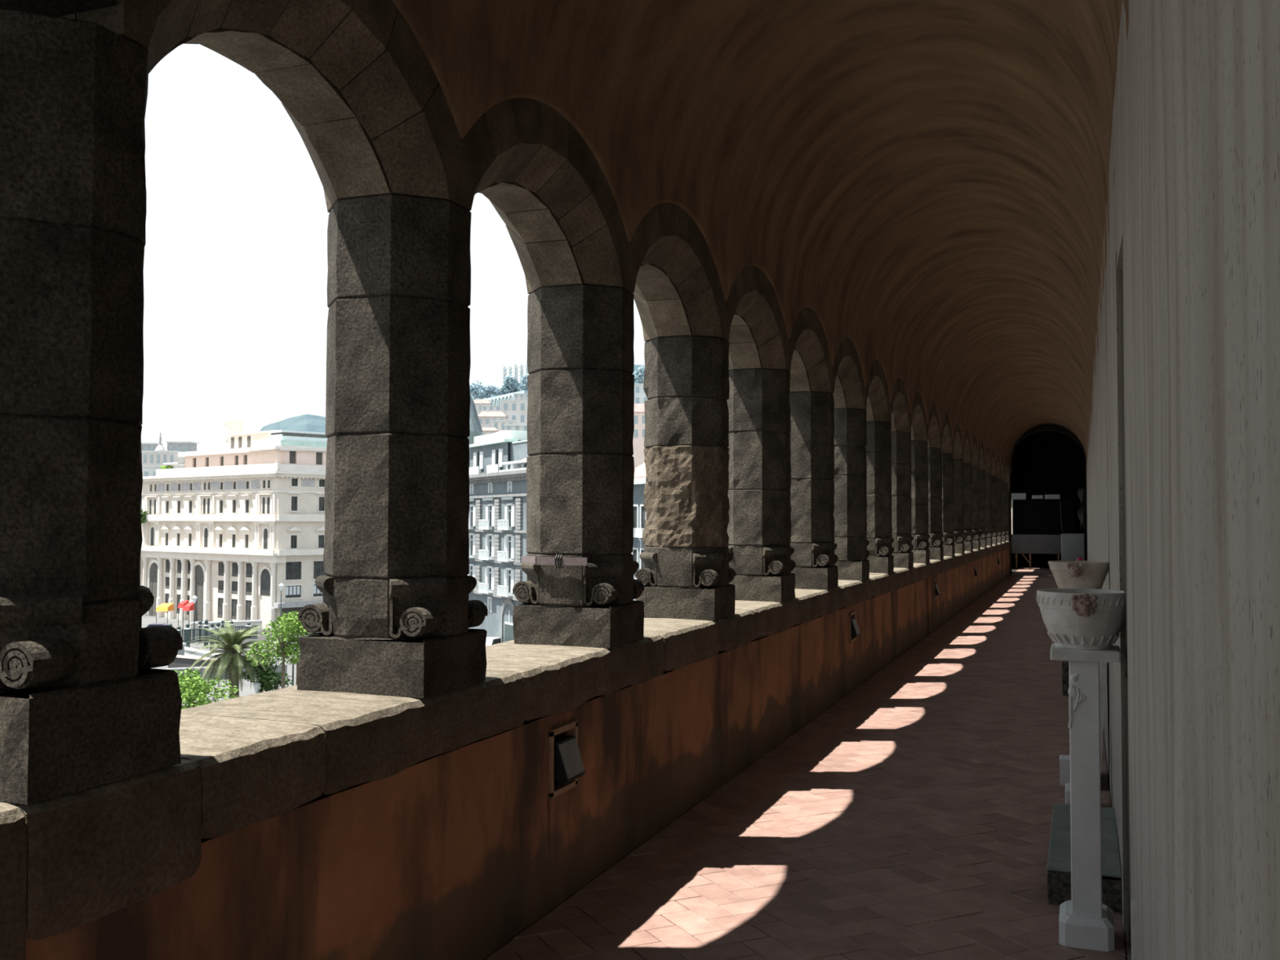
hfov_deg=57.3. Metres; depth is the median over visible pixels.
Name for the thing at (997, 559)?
lamp
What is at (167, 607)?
awning
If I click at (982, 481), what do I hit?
stone pier
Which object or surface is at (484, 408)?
house
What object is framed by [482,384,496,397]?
tree
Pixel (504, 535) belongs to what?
shutter
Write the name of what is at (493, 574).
shutter
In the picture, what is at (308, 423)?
roof
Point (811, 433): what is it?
stone pier
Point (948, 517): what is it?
stone pier
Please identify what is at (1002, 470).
stone arch
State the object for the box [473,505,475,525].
shutter
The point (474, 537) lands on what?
shutter
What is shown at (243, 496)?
hood
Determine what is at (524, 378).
tree
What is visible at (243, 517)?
building
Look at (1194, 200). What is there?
wall
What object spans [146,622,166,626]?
car
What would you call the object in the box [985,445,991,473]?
stone arch
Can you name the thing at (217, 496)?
hood
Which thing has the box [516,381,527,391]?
tree
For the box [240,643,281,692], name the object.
tree
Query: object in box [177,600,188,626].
awning
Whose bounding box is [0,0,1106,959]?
wall
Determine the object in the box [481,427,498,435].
house
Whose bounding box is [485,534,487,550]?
shutter
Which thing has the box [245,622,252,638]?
gate pier
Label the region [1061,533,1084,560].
base cabinet
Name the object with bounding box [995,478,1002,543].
stone pier
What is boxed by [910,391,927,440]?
stone arch
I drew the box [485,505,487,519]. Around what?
shutter
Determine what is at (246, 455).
shutter
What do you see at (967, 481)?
stone pier
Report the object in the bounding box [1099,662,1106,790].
leaning slab
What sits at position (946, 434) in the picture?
stone arch
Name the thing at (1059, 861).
stone block
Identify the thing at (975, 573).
lamp
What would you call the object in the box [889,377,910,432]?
stone arch
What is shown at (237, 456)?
shutter
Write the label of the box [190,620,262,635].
wall
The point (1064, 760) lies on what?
stone fragment
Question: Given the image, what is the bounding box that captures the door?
[1120,262,1131,955]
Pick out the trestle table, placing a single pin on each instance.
(1020, 544)
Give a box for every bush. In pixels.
[139,508,147,562]
[169,667,210,705]
[177,674,239,709]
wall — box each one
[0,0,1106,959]
[166,663,287,680]
[168,654,218,668]
[184,646,218,657]
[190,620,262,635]
[484,390,527,405]
[1086,0,1279,959]
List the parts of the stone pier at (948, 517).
moulding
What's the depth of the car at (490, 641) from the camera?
136.09 m
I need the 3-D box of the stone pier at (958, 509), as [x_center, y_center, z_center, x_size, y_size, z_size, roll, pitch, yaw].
[5.500,0.466,20.842,0.529,1.670,0.468,-1,-2,21]
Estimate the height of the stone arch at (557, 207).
0.617 m
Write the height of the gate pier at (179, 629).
2.200 m
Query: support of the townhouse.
on the ground
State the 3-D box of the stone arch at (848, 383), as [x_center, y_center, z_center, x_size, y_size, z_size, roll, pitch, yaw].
[1.703,-1.026,10.884,0.493,0.616,1.601,-1,-2,21]
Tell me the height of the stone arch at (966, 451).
0.617 m
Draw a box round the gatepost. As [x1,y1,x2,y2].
[177,642,186,655]
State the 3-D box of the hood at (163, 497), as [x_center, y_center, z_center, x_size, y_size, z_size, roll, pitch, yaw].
[-74.812,2.861,184.826,1.900,0.570,0.500,-2,-3,40]
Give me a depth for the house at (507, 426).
240.01 m
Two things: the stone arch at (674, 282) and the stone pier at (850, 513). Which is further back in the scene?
the stone pier at (850, 513)
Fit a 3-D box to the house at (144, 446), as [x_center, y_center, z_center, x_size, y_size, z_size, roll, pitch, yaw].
[-140.218,8.067,332.127,7.166,37.017,5.200,0,-2,0]
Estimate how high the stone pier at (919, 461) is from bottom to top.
1.670 m
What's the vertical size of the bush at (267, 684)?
3.271 m
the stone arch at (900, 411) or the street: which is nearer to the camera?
the stone arch at (900, 411)
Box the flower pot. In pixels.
[1035,588,1124,649]
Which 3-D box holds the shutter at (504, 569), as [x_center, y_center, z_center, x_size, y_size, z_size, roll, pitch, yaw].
[-15.735,11.737,136.800,0.080,2.700,0.550,1,-2,-28]
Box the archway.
[1009,423,1087,574]
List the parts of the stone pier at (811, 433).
moulding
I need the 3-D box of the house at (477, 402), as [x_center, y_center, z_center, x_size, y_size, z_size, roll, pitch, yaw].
[-70.833,-1.447,521.766,8.892,69.205,6.204,0,-2,0]
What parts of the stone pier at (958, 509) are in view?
moulding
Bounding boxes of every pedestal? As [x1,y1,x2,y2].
[1049,642,1120,951]
[1065,782,1070,804]
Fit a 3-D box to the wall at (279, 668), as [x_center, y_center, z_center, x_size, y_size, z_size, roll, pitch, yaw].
[-40.131,18.747,113.989,8.577,1.240,7.792,-1,-2,21]
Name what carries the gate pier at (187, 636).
on the ground
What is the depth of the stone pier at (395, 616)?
3.93 m
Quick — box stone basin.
[1048,560,1109,589]
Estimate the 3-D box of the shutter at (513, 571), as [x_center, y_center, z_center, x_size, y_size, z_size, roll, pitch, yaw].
[-14.572,11.664,134.588,0.080,2.700,0.550,1,-2,-28]
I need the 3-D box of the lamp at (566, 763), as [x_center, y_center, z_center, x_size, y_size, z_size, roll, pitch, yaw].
[-0.311,1.283,4.791,0.109,0.552,0.265,-1,-2,21]
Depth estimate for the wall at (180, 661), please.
118.32 m
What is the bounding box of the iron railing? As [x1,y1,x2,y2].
[181,625,257,642]
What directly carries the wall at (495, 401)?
on the ground
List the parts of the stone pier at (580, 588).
moulding, moulding, moulding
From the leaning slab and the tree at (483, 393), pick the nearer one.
the leaning slab
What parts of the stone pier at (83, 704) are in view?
moulding, moulding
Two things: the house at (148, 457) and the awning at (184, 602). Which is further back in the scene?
the house at (148, 457)
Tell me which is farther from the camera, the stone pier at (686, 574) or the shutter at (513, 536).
the shutter at (513, 536)
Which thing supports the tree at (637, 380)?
on the hill
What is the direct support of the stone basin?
on the pedestal at (1068, 784)
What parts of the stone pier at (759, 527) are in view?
moulding, moulding, moulding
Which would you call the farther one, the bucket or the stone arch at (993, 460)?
the stone arch at (993, 460)
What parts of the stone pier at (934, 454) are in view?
moulding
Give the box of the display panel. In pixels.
[1011,493,1074,534]
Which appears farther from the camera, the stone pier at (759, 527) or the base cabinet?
the base cabinet
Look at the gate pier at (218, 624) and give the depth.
142.65 m
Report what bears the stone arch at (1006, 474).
attached to the wall at (291, 824)
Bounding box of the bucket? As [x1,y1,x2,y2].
[1075,556,1083,560]
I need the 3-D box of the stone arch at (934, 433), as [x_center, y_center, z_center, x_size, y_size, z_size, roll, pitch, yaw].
[4.016,-0.813,16.969,0.493,0.617,1.678,-1,-2,21]
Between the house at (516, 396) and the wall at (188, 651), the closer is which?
the wall at (188, 651)
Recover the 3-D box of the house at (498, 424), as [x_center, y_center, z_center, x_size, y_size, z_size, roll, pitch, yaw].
[-35.058,5.226,301.828,6.209,41.057,5.200,0,-2,0]
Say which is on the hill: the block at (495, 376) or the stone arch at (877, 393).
the block at (495, 376)
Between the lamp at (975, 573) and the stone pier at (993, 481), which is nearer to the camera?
the lamp at (975, 573)
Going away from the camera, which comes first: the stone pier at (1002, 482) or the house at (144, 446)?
the stone pier at (1002, 482)
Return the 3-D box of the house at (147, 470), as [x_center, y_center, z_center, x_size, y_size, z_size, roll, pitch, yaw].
[-94.965,10.181,227.164,5.782,25.837,5.200,0,-2,0]
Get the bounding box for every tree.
[184,618,277,698]
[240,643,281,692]
[245,612,313,688]
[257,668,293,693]
[280,610,301,684]
[469,379,483,399]
[473,385,489,399]
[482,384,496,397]
[492,385,503,395]
[498,385,511,394]
[502,373,518,393]
[507,381,519,392]
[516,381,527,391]
[519,373,528,384]
[633,365,644,383]
[634,376,644,383]
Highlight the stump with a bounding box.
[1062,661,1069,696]
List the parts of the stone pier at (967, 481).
moulding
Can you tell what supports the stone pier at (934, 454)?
on the wall at (291, 824)
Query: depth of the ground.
127.16 m
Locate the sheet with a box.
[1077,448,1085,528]
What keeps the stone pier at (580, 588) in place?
on the wall at (291, 824)
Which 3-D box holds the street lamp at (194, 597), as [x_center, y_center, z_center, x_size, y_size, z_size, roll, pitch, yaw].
[-57.349,17.720,150.633,0.720,5.715,0.624,0,-2,0]
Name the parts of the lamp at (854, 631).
frame, glass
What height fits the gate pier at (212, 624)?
3.232 m
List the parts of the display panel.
hanging cord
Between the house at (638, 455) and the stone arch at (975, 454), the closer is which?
the stone arch at (975, 454)
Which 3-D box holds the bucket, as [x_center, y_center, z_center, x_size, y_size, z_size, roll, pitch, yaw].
[9.975,1.864,26.542,0.170,0.240,0.166,-1,-2,21]
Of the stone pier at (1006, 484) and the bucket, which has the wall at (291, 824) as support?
the stone pier at (1006, 484)
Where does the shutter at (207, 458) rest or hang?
hanging from the building at (243, 517)
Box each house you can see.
[141,442,163,453]
[141,450,184,468]
[142,465,160,476]
[165,441,198,467]
[473,399,492,414]
[477,411,507,427]
[480,404,501,411]
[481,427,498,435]
[491,419,517,431]
[501,400,528,423]
[503,423,527,431]
[512,393,527,399]
[631,403,644,468]
[634,383,647,403]
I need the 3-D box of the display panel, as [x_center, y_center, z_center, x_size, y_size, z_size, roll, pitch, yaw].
[12.978,1.249,37.853,1.980,1.650,0.112,-1,-2,21]
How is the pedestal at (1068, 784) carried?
on the floor
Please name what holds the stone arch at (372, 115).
attached to the wall at (291, 824)
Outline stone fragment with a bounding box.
[1059,755,1070,786]
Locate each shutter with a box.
[206,457,208,466]
[221,456,223,466]
[231,437,234,448]
[235,455,238,465]
[238,436,241,448]
[244,454,247,464]
[247,435,250,447]
[289,450,295,463]
[315,452,321,464]
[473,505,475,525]
[473,534,475,555]
[473,565,475,577]
[484,566,486,583]
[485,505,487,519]
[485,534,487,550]
[492,534,494,556]
[492,567,494,590]
[493,505,495,526]
[504,504,506,519]
[504,535,506,551]
[504,568,506,586]
[511,535,515,558]
[511,569,514,593]
[512,504,515,526]
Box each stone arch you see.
[60,0,460,213]
[457,97,628,294]
[626,202,724,342]
[724,265,787,370]
[786,306,832,392]
[831,337,865,409]
[864,359,890,422]
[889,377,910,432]
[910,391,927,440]
[926,404,941,448]
[941,413,952,453]
[952,422,962,458]
[962,429,971,463]
[971,435,978,466]
[978,440,985,470]
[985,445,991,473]
[991,450,995,475]
[995,454,1000,478]
[1000,457,1004,479]
[1004,460,1008,482]
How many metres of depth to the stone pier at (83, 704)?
2.52 m
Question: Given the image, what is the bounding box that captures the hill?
[469,364,644,399]
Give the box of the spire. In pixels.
[467,395,482,466]
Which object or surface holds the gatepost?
on the ground
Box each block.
[480,361,529,387]
[1046,802,1122,912]
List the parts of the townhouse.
pane, pane, cornice, pane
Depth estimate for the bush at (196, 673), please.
77.94 m
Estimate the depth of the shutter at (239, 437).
175.81 m
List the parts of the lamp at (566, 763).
frame, glass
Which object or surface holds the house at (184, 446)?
on the ground
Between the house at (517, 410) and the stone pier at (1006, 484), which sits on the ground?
the house at (517, 410)
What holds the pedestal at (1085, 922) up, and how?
on the floor
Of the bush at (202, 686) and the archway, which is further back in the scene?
the bush at (202, 686)
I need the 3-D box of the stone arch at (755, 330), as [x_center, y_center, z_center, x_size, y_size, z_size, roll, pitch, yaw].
[0.568,-1.130,7.894,0.493,0.617,1.602,-1,-2,21]
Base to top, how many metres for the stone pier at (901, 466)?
1.670 m
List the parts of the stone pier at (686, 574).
moulding, moulding, moulding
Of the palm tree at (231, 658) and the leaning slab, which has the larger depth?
the palm tree at (231, 658)
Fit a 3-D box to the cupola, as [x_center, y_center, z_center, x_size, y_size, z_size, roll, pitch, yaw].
[-123.155,6.635,300.706,5.809,37.811,4.784,-1,-2,21]
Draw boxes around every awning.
[155,603,173,625]
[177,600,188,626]
[182,602,194,629]
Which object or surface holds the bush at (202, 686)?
on the ground
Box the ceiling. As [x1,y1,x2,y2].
[391,0,1128,475]
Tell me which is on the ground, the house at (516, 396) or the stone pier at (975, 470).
the house at (516, 396)
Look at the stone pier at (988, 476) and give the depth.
26.91 m
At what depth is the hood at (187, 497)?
180.07 m
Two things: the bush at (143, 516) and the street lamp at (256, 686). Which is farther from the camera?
the bush at (143, 516)
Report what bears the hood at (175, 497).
attached to the building at (243, 517)
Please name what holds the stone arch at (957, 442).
attached to the wall at (291, 824)
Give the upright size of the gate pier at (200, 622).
2.595 m
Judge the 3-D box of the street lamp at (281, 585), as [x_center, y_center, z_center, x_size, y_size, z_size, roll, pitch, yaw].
[-48.969,17.493,159.665,0.720,6.815,0.624,0,-2,0]
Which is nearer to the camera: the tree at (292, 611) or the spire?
the tree at (292, 611)
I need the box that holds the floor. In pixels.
[483,564,1128,959]
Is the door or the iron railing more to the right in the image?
the door
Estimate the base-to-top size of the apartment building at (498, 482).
26.300 m
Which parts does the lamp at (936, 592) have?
frame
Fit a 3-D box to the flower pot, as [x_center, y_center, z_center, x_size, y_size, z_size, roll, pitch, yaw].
[1.664,0.522,4.396,0.332,0.209,0.332,1,-2,-33]
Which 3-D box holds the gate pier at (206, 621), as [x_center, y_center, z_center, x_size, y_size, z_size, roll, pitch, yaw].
[-52.358,18.547,141.290,0.520,3.446,0.520,0,-2,0]
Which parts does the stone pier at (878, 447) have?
moulding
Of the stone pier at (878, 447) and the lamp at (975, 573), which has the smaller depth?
the stone pier at (878, 447)
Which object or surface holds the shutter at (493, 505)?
hanging from the apartment building at (498, 482)
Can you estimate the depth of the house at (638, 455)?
299.94 m
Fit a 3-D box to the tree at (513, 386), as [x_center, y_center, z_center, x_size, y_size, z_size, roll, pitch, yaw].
[-81.264,-58.053,760.398,9.342,12.909,9.629,-1,-2,21]
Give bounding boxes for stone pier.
[0,9,182,804]
[297,193,488,698]
[512,284,644,648]
[635,335,735,620]
[726,368,795,602]
[789,391,838,589]
[833,408,869,580]
[865,421,893,573]
[890,431,913,568]
[911,440,929,563]
[927,447,943,559]
[942,453,955,556]
[953,458,964,553]
[962,462,973,551]
[971,466,980,549]
[978,470,986,547]
[985,473,992,546]
[991,475,997,544]
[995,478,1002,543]
[1000,480,1006,542]
[1004,482,1009,541]
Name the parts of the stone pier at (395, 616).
moulding, moulding, moulding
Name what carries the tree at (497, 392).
on the hill
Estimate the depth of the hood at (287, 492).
166.53 m
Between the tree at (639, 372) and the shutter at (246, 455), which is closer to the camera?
the shutter at (246, 455)
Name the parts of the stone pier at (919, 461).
moulding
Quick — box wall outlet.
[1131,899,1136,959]
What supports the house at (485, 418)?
on the ground
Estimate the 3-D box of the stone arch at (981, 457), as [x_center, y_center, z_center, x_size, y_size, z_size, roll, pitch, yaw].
[6.989,-0.541,24.794,0.493,0.617,1.678,-1,-2,21]
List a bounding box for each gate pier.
[177,626,182,635]
[184,623,191,647]
[198,620,202,641]
[203,619,208,648]
[209,622,214,649]
[216,622,220,645]
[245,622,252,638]
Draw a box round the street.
[181,629,311,643]
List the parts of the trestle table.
leg, leg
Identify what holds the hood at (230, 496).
attached to the building at (243, 517)
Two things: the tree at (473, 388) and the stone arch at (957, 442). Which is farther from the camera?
the tree at (473, 388)
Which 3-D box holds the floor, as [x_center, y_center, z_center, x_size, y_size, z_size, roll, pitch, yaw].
[6.125,2.328,18.501,2.400,0.251,48.928,-1,-2,21]
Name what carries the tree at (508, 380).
on the hill
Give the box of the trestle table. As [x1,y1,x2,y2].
[1011,534,1061,568]
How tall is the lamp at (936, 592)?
0.270 m
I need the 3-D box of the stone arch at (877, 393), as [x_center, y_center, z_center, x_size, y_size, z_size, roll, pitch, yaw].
[2.271,-0.973,12.379,0.493,0.615,1.601,-1,-2,21]
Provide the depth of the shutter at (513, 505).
134.67 m
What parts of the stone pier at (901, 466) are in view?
moulding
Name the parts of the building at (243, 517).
pane, pane, pane, pane, frieze panel, pane, window rail, pane, frieze panel, window rail, pane, frieze panel, pane, frieze panel, pane, pane, pane, pane, cornice, frieze panel, window rail, window rail, pane, pane, frieze panel, pane, window rail, window rail, pane, window rail, frieze panel, pane, pane, window rail, window rail, window rail, frieze panel, pane, pane, pane, pane, pane, pane, pane, pane, pane, cornice, frieze panel, pane, pane, pane, pane, pane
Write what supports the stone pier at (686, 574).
on the wall at (291, 824)
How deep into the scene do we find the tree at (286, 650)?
89.75 m
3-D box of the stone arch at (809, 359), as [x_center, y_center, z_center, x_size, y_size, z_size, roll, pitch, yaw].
[1.135,-1.078,9.389,0.493,0.616,1.601,-1,-2,21]
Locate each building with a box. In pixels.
[140,420,328,629]
[466,430,528,642]
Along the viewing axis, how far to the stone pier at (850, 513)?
11.39 m
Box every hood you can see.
[161,496,170,499]
[173,496,182,499]
[184,495,194,499]
[215,494,225,498]
[227,494,238,498]
[240,494,251,498]
[287,492,302,493]
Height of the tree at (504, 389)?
11.248 m
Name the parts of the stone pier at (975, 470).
moulding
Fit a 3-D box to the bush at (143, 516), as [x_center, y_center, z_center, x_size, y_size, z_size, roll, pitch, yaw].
[-80.373,13.193,187.806,3.267,17.200,3.173,-1,-2,21]
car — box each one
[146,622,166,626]
[485,636,500,645]
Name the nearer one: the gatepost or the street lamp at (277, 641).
the street lamp at (277, 641)
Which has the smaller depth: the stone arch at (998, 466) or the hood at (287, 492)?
the stone arch at (998, 466)
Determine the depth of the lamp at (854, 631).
10.68 m
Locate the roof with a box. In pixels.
[260,413,325,432]
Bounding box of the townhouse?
[631,462,646,600]
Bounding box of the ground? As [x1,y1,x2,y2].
[142,615,319,705]
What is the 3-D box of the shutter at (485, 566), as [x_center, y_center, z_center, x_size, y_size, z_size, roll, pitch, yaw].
[-18.711,11.923,142.463,0.080,2.700,0.550,1,-2,-28]
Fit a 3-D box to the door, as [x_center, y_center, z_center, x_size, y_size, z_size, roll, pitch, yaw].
[1.761,0.457,4.174,0.053,2.500,0.610,-1,-2,21]
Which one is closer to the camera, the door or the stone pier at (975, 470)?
the door
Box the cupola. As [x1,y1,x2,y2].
[155,431,164,450]
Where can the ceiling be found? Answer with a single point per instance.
(927, 179)
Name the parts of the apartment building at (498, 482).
balcony railing, balcony railing, balcony railing, attic cornice, cornice, balcony railing, balcony railing, balcony railing, pane, door, pane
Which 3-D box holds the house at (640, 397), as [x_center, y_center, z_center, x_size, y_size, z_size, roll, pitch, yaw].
[0.551,-2.359,421.603,6.380,64.502,5.200,0,-2,0]
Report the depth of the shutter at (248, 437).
174.23 m
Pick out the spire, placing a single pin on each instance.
(475, 428)
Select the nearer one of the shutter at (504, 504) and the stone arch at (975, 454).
the stone arch at (975, 454)
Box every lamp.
[191,595,197,639]
[253,680,261,693]
[274,640,293,685]
[279,582,283,626]
[548,720,585,870]
[848,611,860,643]
[933,578,940,599]
[973,564,977,577]
[996,555,999,566]
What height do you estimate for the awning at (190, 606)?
3.600 m

